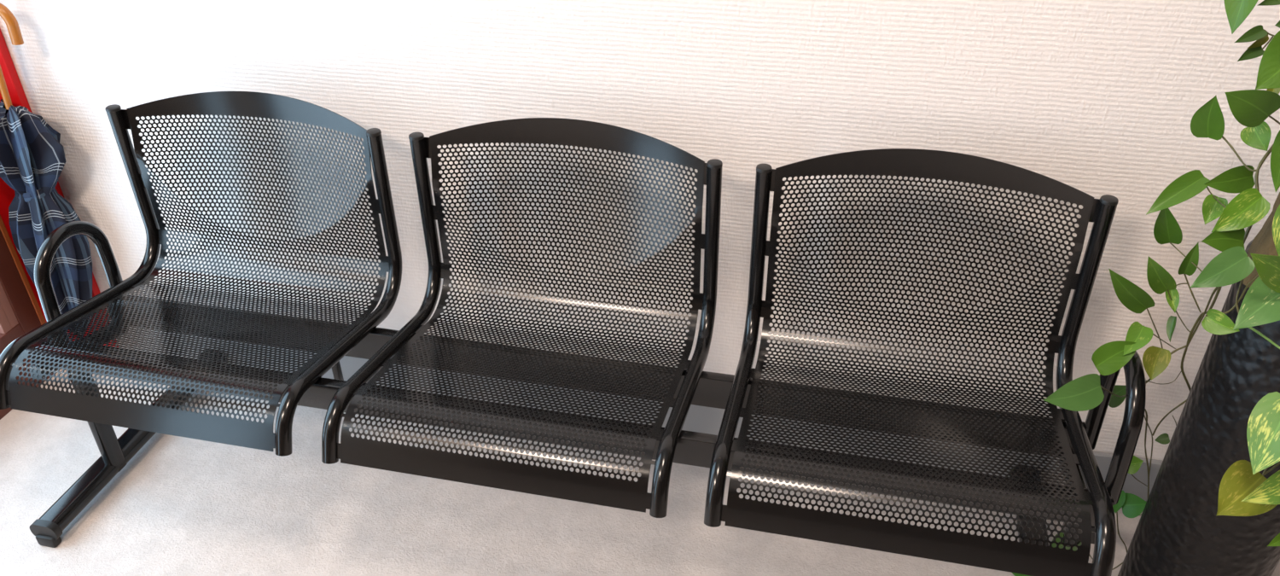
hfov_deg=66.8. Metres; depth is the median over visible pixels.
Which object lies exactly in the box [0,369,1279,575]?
floor
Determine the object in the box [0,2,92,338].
umbrella
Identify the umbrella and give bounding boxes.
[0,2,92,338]
[0,29,118,347]
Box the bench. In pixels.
[0,91,1146,575]
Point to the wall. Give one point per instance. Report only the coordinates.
(1096, 98)
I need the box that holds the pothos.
[1012,0,1279,575]
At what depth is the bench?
1.56 m
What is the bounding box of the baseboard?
[109,320,1162,500]
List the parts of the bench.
armrest, cross arm, leg post, perforated seat, perforated seat, rail, rail, perforated seat, leg post, cross arm, armrest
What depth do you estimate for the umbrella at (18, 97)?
1.91 m
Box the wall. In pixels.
[0,0,1279,460]
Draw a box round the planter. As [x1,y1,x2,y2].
[1117,239,1279,575]
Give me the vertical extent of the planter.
0.685 m

